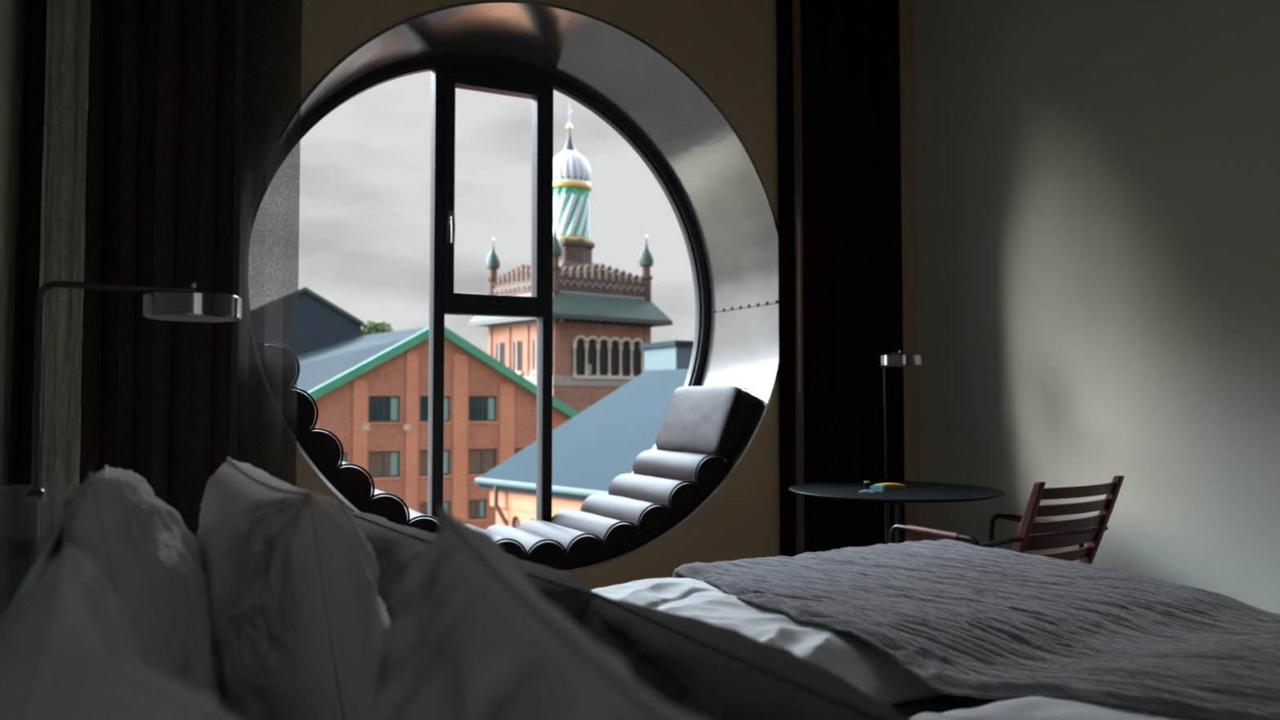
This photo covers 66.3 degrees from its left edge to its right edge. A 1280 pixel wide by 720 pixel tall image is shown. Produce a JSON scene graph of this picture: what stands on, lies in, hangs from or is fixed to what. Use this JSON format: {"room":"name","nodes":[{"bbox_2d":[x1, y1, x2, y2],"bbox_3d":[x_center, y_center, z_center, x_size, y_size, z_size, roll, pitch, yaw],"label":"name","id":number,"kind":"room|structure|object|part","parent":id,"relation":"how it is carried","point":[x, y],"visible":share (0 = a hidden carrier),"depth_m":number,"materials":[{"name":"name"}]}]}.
{"room":"hotel room","nodes":[
{"label":"hotel room","id":0,"kind":"room"},
{"bbox_2d":[0,0,22,485],"bbox_3d":[-0.743,-0.456,0.480,0.200,3.150,5.900,1,-3,-27],"label":"wall","id":1,"kind":"structure","parent":0,"point":[11,11],"depth_m":2.95,"materials":[{"name":"paint"}]},
{"bbox_2d":[13,0,919,589],"bbox_3d":[-0.486,-0.298,4.353,4.200,3.350,0.760,1,-3,-27],"label":"wall","id":2,"kind":"structure","parent":0,"point":[728,47],"depth_m":4.36,"materials":[{"name":"paint"}]},
{"bbox_2d":[244,0,778,573],"bbox_3d":[-0.532,-0.285,4.327,2.328,2.328,0.764,1,-3,-27],"label":"window","id":3,"kind":"structure","parent":2,"relation":"in","point":[718,198],"depth_m":4.57,"materials":[{"name":"metal"}]},
{"bbox_3d":[-0.852,-0.605,4.450,0.024,0.150,0.048,1,-3,-27],"label":"handle","id":4,"kind":"part","parent":3,"relation":"part of","materials":[{"name":"metal"}]},
{"bbox_3d":[-0.682,-0.273,4.617,2.303,2.303,0.080,1,-3,-27],"label":"frame","id":5,"kind":"part","parent":3,"relation":"part of","materials":[{"name":"paint"}]},
{"bbox_2d":[256,342,731,569],"bbox_3d":[-0.624,0.412,4.211,2.000,0.899,0.635,1,-3,-27],"label":"pad","id":6,"kind":"object","parent":3,"relation":"on","point":[663,486],"visible":0.8,"depth_m":4.15,"materials":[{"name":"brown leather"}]},
{"bbox_3d":[-0.694,-1.359,4.650,0.484,0.111,0.060,1,-3,-27],"label":"head panel","id":7,"kind":"part","parent":3,"relation":"part of","materials":[{"name":"paint"}]},
{"bbox_3d":[-0.686,-0.785,4.611,0.484,1.050,0.075,1,-3,-27],"label":"sash","id":8,"kind":"part","parent":3,"relation":"part of","materials":[{"name":"paint"}]},
{"bbox_2d":[655,385,759,460],"bbox_3d":[0.309,0.295,4.715,0.248,0.343,0.620,1,-3,-27],"label":"cushion","id":9,"kind":"object","parent":3,"relation":"on","point":[700,420],"visible":0.86,"depth_m":4.55,"materials":[{"name":"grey leather"}]},
{"bbox_2d":[913,0,1279,614],"bbox_3d":[2.815,-0.381,2.307,0.200,3.150,5.900,1,-3,-27],"label":"wall","id":10,"kind":"structure","parent":0,"point":[1097,182],"depth_m":3.92,"materials":[{"name":"paint"}]},
{"bbox_3d":[1.082,-2.046,1.371,4.200,0.100,6.100,1,-3,-27],"label":"ceiling","id":11,"kind":"structure","parent":0,"visible":0},
{"bbox_2d":[39,0,90,484],"bbox_3d":[-1.726,-0.356,2.932,0.124,3.110,0.068,1,-3,-27],"label":"linen curtain","id":12,"kind":"object","parent":11,"relation":"hanging from","point":[62,237],"visible":0.71,"depth_m":2.93,"materials":[{"name":"fabric"}]},
{"bbox_2d":[8,0,244,539],"bbox_3d":[-1.615,-0.348,3.126,0.644,3.110,0.096,1,-3,-27],"label":"curtain","id":13,"kind":"object","parent":11,"relation":"hanging from","point":[159,397],"visible":0.48,"depth_m":3.15,"materials":[{"name":"fabric"}]},
{"bbox_2d":[236,0,302,486],"bbox_3d":[-1.364,-0.338,3.365,0.378,3.110,0.049,1,-3,-27],"label":"sheer curtain","id":14,"kind":"object","parent":11,"relation":"hanging from","point":[273,72],"visible":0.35,"depth_m":3.41,"materials":[{"name":"fabric"}]},
{"bbox_2d":[776,0,905,556],"bbox_3d":[0.970,-0.287,4.627,0.736,3.110,0.069,1,-3,-28],"label":"curtain","id":15,"kind":"object","parent":11,"relation":"hanging from","point":[839,152],"visible":0.8,"depth_m":4.63,"materials":[{"name":"black fabric"}]},
{"bbox_3d":[1.082,1.201,1.239,4.200,0.100,6.100,1,-3,-27],"label":"floor","id":16,"kind":"structure","parent":0,"visible":0},
{"bbox_2d":[0,482,83,641],"bbox_3d":[-0.588,0.652,0.656,0.273,0.950,2.350,1,-3,-27],"label":"headboard","id":17,"kind":"object","parent":16,"relation":"on","point":[31,527],"visible":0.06,"depth_m":1.10,"materials":[{"name":"paint"}]},
{"bbox_3d":[-0.589,0.658,0.652,0.268,0.938,2.345,1,-3,-27],"label":"panel","id":18,"kind":"part","parent":17,"relation":"part of","materials":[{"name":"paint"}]},
{"bbox_2d":[25,280,241,495],"bbox_3d":[-0.828,0.041,1.621,0.311,0.349,0.152,1,-3,-27],"label":"reading lamp","id":19,"kind":"object","parent":17,"relation":"on","point":[180,304],"visible":1,"depth_m":1.59,"materials":[{"name":"metal"}]},
{"bbox_2d":[145,315,238,322],"bbox_3d":[-0.757,-0.069,1.661,0.144,0.001,0.144,1,-3,-27],"label":"diffuser","id":20,"kind":"object","parent":19,"relation":"attached to","point":[203,318],"depth_m":1.65,"materials":[{"name":"white glass"}]},
{"bbox_3d":[-0.757,-0.091,1.662,0.152,0.041,0.152,1,-3,-27],"label":"lamp shade","id":21,"kind":"part","parent":19,"relation":"part of","materials":[{"name":"silver metal"}]},
{"bbox_3d":[-0.757,-0.125,1.664,0.008,0.014,0.008,1,-3,-27],"label":"knob","id":22,"kind":"part","parent":19,"relation":"part of","materials":[{"name":"silver metal"}]},
{"bbox_2d":[788,480,1004,544],"bbox_3d":[1.025,0.891,3.945,0.840,0.740,0.840,1,-3,-27],"label":"bistro table","id":23,"kind":"object","parent":16,"relation":"on","point":[914,491],"visible":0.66,"depth_m":3.88,"materials":[{"name":"black metal"}]},
{"bbox_2d":[858,489,874,494],"bbox_3d":[0.868,0.506,3.756,0.055,0.014,0.020,-1,-2,18],"label":"paper card","id":24,"kind":"object","parent":23,"relation":"on","point":[865,491],"visible":1,"depth_m":3.75,"materials":[{"name":"white paper"}]},
{"bbox_2d":[863,480,869,487],"bbox_3d":[0.938,0.511,4.062,0.022,0.028,0.022,1,-3,-27],"label":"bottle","id":25,"kind":"object","parent":23,"relation":"on","point":[866,484],"visible":1,"depth_m":4.05,"materials":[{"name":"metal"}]},
{"bbox_2d":[870,484,884,492],"bbox_3d":[0.935,0.504,3.859,0.050,0.026,0.035,-1,-3,28],"label":"paper packet","id":26,"kind":"object","parent":23,"relation":"on","point":[878,488],"visible":0.88,"depth_m":3.84,"materials":[{"name":"blue paper"}]},
{"bbox_3d":[0.997,0.892,3.950,0.017,0.715,0.017,1,-3,-27],"label":"post","id":27,"kind":"part","parent":23,"relation":"part of","materials":[{"name":"black metal"}]},
{"bbox_2d":[875,482,906,488],"bbox_3d":[1.032,0.517,4.043,0.115,0.016,0.060,0,-2,-2],"label":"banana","id":28,"kind":"object","parent":23,"relation":"on","point":[888,485],"visible":0.73,"depth_m":4.01,"materials":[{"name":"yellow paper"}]},
{"bbox_3d":[1.043,0.893,3.967,0.017,0.715,0.017,1,-3,-27],"label":"post","id":29,"kind":"part","parent":23,"relation":"part of","materials":[{"name":"black metal"}]},
{"bbox_3d":[1.035,0.891,3.919,0.017,0.715,0.017,1,-3,-27],"label":"post","id":30,"kind":"part","parent":23,"relation":"part of","materials":[{"name":"black metal"}]},
{"bbox_2d":[877,350,923,480],"bbox_3d":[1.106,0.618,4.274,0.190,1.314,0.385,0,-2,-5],"label":"table lamp","id":31,"kind":"object","parent":23,"relation":"on","point":[894,359],"visible":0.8,"depth_m":4.15,"materials":[{"name":"metal"}]},
{"bbox_2d":[878,364,918,366],"bbox_3d":[1.115,0.026,4.201,0.182,0.001,0.182,0,-2,-5],"label":"diffuser","id":32,"kind":"object","parent":31,"relation":"attached to","point":[878,365],"depth_m":4.20,"materials":[{"name":"white glass"}]},
{"bbox_3d":[1.115,0.001,4.202,0.190,0.047,0.190,0,-2,-5],"label":"lamp shade","id":33,"kind":"part","parent":31,"relation":"part of","materials":[{"name":"silver metal"}]},
{"bbox_2d":[888,475,1124,564],"bbox_3d":[1.268,0.818,3.412,0.595,0.846,0.634,2,-3,-34],"label":"armchair","id":34,"kind":"object","parent":16,"relation":"on","point":[1077,531],"visible":0.44,"depth_m":3.20,"materials":[{"name":"brown wood"}]},
{"bbox_3d":[0.993,0.584,3.319,0.025,0.031,0.206,2,-3,-34],"label":"armrest","id":35,"kind":"part","parent":34,"relation":"part of","materials":[{"name":"red wood"}]},
{"bbox_3d":[0.991,0.904,3.308,0.019,0.665,0.489,2,-3,-34],"label":"arm frame","id":36,"kind":"part","parent":34,"relation":"part of","materials":[{"name":"black metal"}]},
{"bbox_3d":[1.199,0.641,3.139,0.028,0.515,0.229,1,-3,-29],"label":"post","id":37,"kind":"part","parent":34,"relation":"part of","materials":[{"name":"red wood"}]},
{"bbox_3d":[1.464,0.597,3.639,0.025,0.031,0.206,2,-3,-34],"label":"armrest","id":38,"kind":"part","parent":34,"relation":"part of","materials":[{"name":"red wood"}]},
{"bbox_3d":[1.463,0.917,3.628,0.019,0.665,0.489,2,-3,-34],"label":"arm frame","id":39,"kind":"part","parent":34,"relation":"part of","materials":[{"name":"black metal"}]},
{"bbox_3d":[1.554,0.651,3.379,0.028,0.515,0.229,2,-3,-39],"label":"post","id":40,"kind":"part","parent":34,"relation":"part of","materials":[{"name":"red wood"}]},
{"bbox_3d":[0.369,0.987,1.376,2.090,0.340,1.900,1,-3,-27],"label":"bed base","id":41,"kind":"object","parent":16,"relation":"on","visible":0},
{"bbox_2d":[889,693,1002,718],"bbox_3d":[0.152,0.711,1.813,2.088,0.243,0.945,1,-3,-27],"label":"mattress","id":42,"kind":"object","parent":41,"relation":"on","point":[944,703],"visible":0.02,"depth_m":1.66,"materials":[{"name":"fabric"}]},
{"bbox_2d":[62,464,221,702],"bbox_3d":[-0.651,0.344,1.305,0.192,0.423,0.624,1,-3,-27],"label":"pillow","id":43,"kind":"object","parent":42,"relation":"on","point":[142,545],"visible":0.52,"depth_m":1.10,"materials":[{"name":"white fabric"}]},
{"bbox_2d":[196,456,391,719],"bbox_3d":[-0.482,0.350,1.335,0.240,0.414,0.688,1,-3,-27],"label":"pillow","id":44,"kind":"object","parent":42,"relation":"on","point":[299,620],"visible":0.84,"depth_m":1.10,"materials":[{"name":"white fabric"}]},
{"bbox_2d":[350,511,436,623],"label":"cushion","id":45,"kind":"object","parent":42,"relation":"on","point":[397,549],"depth_m":1.65,"materials":[{"name":"grey fabric"}]},
{"bbox_2d":[502,551,593,629],"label":"cushion","id":46,"kind":"object","parent":42,"relation":"on","point":[562,589],"depth_m":1.23,"materials":[{"name":"grey fabric"}]},
{"bbox_2d":[591,577,946,704],"bbox_3d":[0.371,0.538,2.048,1.450,0.112,0.760,1,-3,-27],"label":"sheet","id":47,"kind":"object","parent":42,"relation":"on","point":[862,664],"visible":0.09,"depth_m":1.74,"materials":[{"name":"white fabric"}]},
{"bbox_2d":[672,538,1279,719],"bbox_3d":[0.889,0.832,1.661,0.968,0.782,1.963,1,-3,-27],"label":"blanket","id":48,"kind":"object","parent":42,"relation":"on","point":[965,619],"visible":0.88,"depth_m":1.77,"materials":[{"name":"grey fabric"}]},
{"bbox_3d":[0.588,0.676,0.964,2.088,0.243,0.945,1,-3,-27],"label":"mattress","id":49,"kind":"object","parent":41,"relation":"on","visible":0},
{"bbox_2d":[0,542,239,719],"bbox_3d":[-0.191,0.315,0.423,0.203,0.409,0.613,1,-3,-27],"label":"pillow","id":50,"kind":"object","parent":49,"relation":"on","point":[68,651],"visible":1,"depth_m":0.45,"materials":[{"name":"white fabric"}]},
{"bbox_2d":[366,505,702,719],"bbox_3d":[-0.038,0.312,0.491,0.200,0.420,0.673,1,-3,-27],"label":"pillow","id":51,"kind":"object","parent":49,"relation":"on","point":[469,637],"visible":1,"depth_m":0.53,"materials":[{"name":"white fabric"}]},
{"bbox_2d":[582,591,910,719],"bbox_3d":[0.179,0.400,0.796,0.223,0.270,0.923,1,-3,-27],"label":"cushion","id":52,"kind":"object","parent":49,"relation":"on","point":[704,670],"visible":0.77,"depth_m":0.91,"materials":[{"name":"grey fabric"}]},
{"bbox_2d":[908,696,1194,719],"bbox_3d":[0.871,0.499,1.108,1.420,0.114,0.890,1,-3,-27],"label":"duvet","id":53,"kind":"object","parent":49,"relation":"on","point":[1030,708],"visible":0.26,"depth_m":1.30,"materials":[{"name":"white fabric"}]},
{"label":"outside","id":54,"kind":"structure","parent":0,"visible":0},
{"bbox_3d":[9.576,24.162,144.594,450.000,0.300,550.000,1,-3,-27],"label":"ground","id":55,"kind":"structure","parent":54,"visible":0},
{"bbox_2d":[250,287,364,355],"bbox_3d":[-28.515,8.050,79.470,9.236,26.590,14.500,1,-3,-27],"label":"building","id":56,"kind":"structure","parent":55,"relation":"on","point":[322,323],"depth_m":74.13,"materials":[{"name":"grey metal"}]},
{"bbox_2d":[360,320,394,335],"bbox_3d":[-33.436,9.002,122.927,7.039,28.243,5.943,1,-3,-27],"label":"broadleaf tree","id":57,"kind":"object","parent":55,"relation":"on","point":[373,327],"visible":0.25,"depth_m":121.99,"materials":[{"name":"green plant"}]},
{"bbox_2d":[292,326,578,529],"bbox_3d":[-16.596,9.227,63.891,20.501,22.968,20.600,1,-3,-27],"label":"building","id":58,"kind":"structure","parent":55,"relation":"on","point":[371,391],"depth_m":56.08,"materials":[{"name":"orange brick"}]},
{"bbox_3d":[-16.078,1.015,53.184,10.337,6.431,0.500,1,-3,-27],"label":"verge trim","id":59,"kind":"part","parent":58,"relation":"part of","materials":[{"name":"green metal"}]},
{"bbox_3d":[-14.259,5.783,54.555,1.536,1.268,0.020,1,-3,-27],"label":"pane","id":60,"kind":"part","parent":58,"relation":"part of","materials":[{"name":"brown glass"}]},
{"bbox_3d":[-14.287,2.729,54.665,1.539,1.274,0.020,1,-3,-27],"label":"pane","id":61,"kind":"part","parent":58,"relation":"part of","materials":[{"name":"glass"}]},
{"bbox_3d":[-14.196,3.519,54.455,1.879,0.120,0.180,1,-3,-27],"label":"sill","id":62,"kind":"part","parent":58,"relation":"part of","materials":[{"name":"concrete"}]},
{"bbox_3d":[-14.168,6.569,54.345,1.876,0.120,0.180,1,-3,-27],"label":"sill","id":63,"kind":"part","parent":58,"relation":"part of","materials":[{"name":"concrete"}]},
{"bbox_2d":[391,452,397,475],"bbox_3d":[-13.731,5.793,54.795,0.377,1.268,0.015,1,-3,-27],"label":"blind","id":64,"kind":"object","parent":58,"relation":"hanging from","point":[393,455],"depth_m":54.79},
{"bbox_2d":[391,397,397,420],"bbox_3d":[-13.758,2.739,54.906,0.378,1.274,0.015,1,-3,-27],"label":"blind","id":65,"kind":"object","parent":58,"relation":"hanging from","point":[393,400],"depth_m":54.90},
{"bbox_3d":[-11.715,5.836,55.861,1.573,1.268,0.020,1,-3,-27],"label":"pane","id":66,"kind":"part","parent":58,"relation":"part of","materials":[{"name":"brown glass"}]},
{"bbox_3d":[-11.694,8.597,55.760,1.570,0.948,0.020,1,-3,-27],"label":"pane","id":67,"kind":"part","parent":58,"relation":"part of","materials":[{"name":"brown glass"}]},
{"bbox_3d":[-11.739,2.783,55.974,1.576,1.274,0.020,1,-3,-27],"label":"pane","id":68,"kind":"part","parent":58,"relation":"part of","materials":[{"name":"glass"}]},
{"bbox_3d":[-11.624,6.622,55.651,1.913,0.120,0.180,1,-3,-27],"label":"sill","id":69,"kind":"part","parent":58,"relation":"part of","materials":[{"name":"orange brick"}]},
{"bbox_3d":[-11.647,3.572,55.764,1.916,0.120,0.180,1,-3,-27],"label":"sill","id":70,"kind":"part","parent":58,"relation":"part of","materials":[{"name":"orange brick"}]},
{"bbox_2d":[443,502,448,512],"bbox_3d":[-11.155,8.607,56.006,0.385,0.948,0.015,1,-3,-27],"label":"blind","id":71,"kind":"object","parent":58,"relation":"hanging from","point":[445,504],"depth_m":56.04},
{"bbox_2d":[443,451,448,473],"bbox_3d":[-11.175,5.846,56.108,0.386,1.268,0.015,1,-3,-27],"label":"blind","id":72,"kind":"object","parent":58,"relation":"hanging from","point":[445,453],"depth_m":56.12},
{"bbox_2d":[444,397,448,419],"bbox_3d":[-11.197,2.793,56.221,0.386,1.274,0.015,1,-3,-27],"label":"blind","id":73,"kind":"object","parent":58,"relation":"hanging from","point":[446,399],"depth_m":56.25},
{"bbox_3d":[-9.483,8.643,56.895,0.875,0.948,0.020,1,-3,-27],"label":"pane","id":74,"kind":"part","parent":58,"relation":"part of","materials":[{"name":"brown glass"}]},
{"bbox_3d":[-9.127,6.675,56.933,1.849,0.120,0.180,1,-3,-27],"label":"sill","id":75,"kind":"part","parent":58,"relation":"part of","materials":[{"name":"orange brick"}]},
{"bbox_3d":[-9.391,9.269,56.691,1.215,0.120,0.180,1,-3,-27],"label":"sill","id":76,"kind":"part","parent":58,"relation":"part of","materials":[{"name":"concrete"}]},
{"bbox_3d":[-9.238,2.835,57.258,1.512,1.274,0.020,1,-3,-27],"label":"pane","id":77,"kind":"part","parent":58,"relation":"part of","materials":[{"name":"black glass"}]},
{"bbox_2d":[480,500,484,516],"bbox_3d":[-9.184,8.648,57.017,0.232,0.948,0.015,1,-3,-27],"label":"blind","id":78,"kind":"object","parent":58,"relation":"hanging from","point":[482,502],"depth_m":57.01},
{"bbox_3d":[-9.219,5.888,57.143,1.509,1.268,0.020,1,-3,-27],"label":"pane","id":79,"kind":"part","parent":58,"relation":"part of","materials":[{"name":"brown glass"}]},
{"bbox_3d":[-9.146,3.624,57.048,1.853,0.120,0.180,1,-3,-27],"label":"sill","id":80,"kind":"part","parent":58,"relation":"part of","materials":[{"name":"orange brick"}]},
{"bbox_2d":[488,397,494,419],"bbox_3d":[-8.718,2.845,57.494,0.372,1.274,0.015,1,-3,-27],"label":"blind","id":81,"kind":"object","parent":58,"relation":"hanging from","point":[491,400],"depth_m":57.50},
{"bbox_3d":[-7.184,1.133,57.754,9.664,6.294,0.500,1,-3,-27],"label":"verge trim","id":82,"kind":"part","parent":58,"relation":"part of","materials":[{"name":"green metal"}]},
{"bbox_3d":[-6.945,5.936,58.311,1.077,1.268,0.020,1,-3,-27],"label":"pane","id":83,"kind":"part","parent":58,"relation":"part of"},
{"bbox_2d":[467,103,672,413],"bbox_3d":[-9.039,-4.951,125.238,18.850,56.300,18.750,2,-3,-39],"label":"brick tower","id":84,"kind":"structure","parent":55,"relation":"on","point":[602,317],"depth_m":120.57,"materials":[{"name":"brown brick"}]},
{"bbox_3d":[-15.188,1.617,120.640,0.350,0.400,2.400,2,-3,-39],"label":"window sill","id":85,"kind":"part","parent":84,"relation":"part of","materials":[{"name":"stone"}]},
{"bbox_3d":[-12.429,1.480,117.260,0.350,0.400,2.400,2,-3,-39],"label":"window sill","id":86,"kind":"part","parent":84,"relation":"part of","materials":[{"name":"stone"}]},
{"bbox_3d":[-9.071,-22.085,125.976,5.900,1.000,5.900,2,-3,-39],"label":"lantern cornice","id":87,"kind":"part","parent":84,"relation":"part of","materials":[{"name":"gold metal"}]},
{"bbox_2d":[584,364,591,373],"bbox_3d":[-6.250,1.101,117.808,1.040,1.200,0.020,2,-3,-39],"label":"shutter","id":88,"kind":"object","parent":84,"relation":"hanging from","point":[589,366],"depth_m":117.89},
{"bbox_2d":[474,368,688,528],"bbox_3d":[5.514,9.868,35.329,17.841,19.359,15.990,2,-3,-42],"label":"building","id":89,"kind":"structure","parent":55,"relation":"on","point":[602,442],"depth_m":34.42,"materials":[{"name":"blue metal"}]},
{"bbox_3d":[-0.542,4.662,29.742,0.150,0.660,14.357,2,-3,-42],"label":"cornice","id":90,"kind":"part","parent":89,"relation":"part of","materials":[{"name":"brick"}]},
{"bbox_2d":[639,340,693,371],"bbox_3d":[3.291,9.914,73.866,4.597,22.408,5.600,1,-3,-27],"label":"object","id":91,"kind":"object","parent":55,"relation":"on","point":[672,354],"visible":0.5,"depth_m":72.14,"materials":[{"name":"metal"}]}
]}

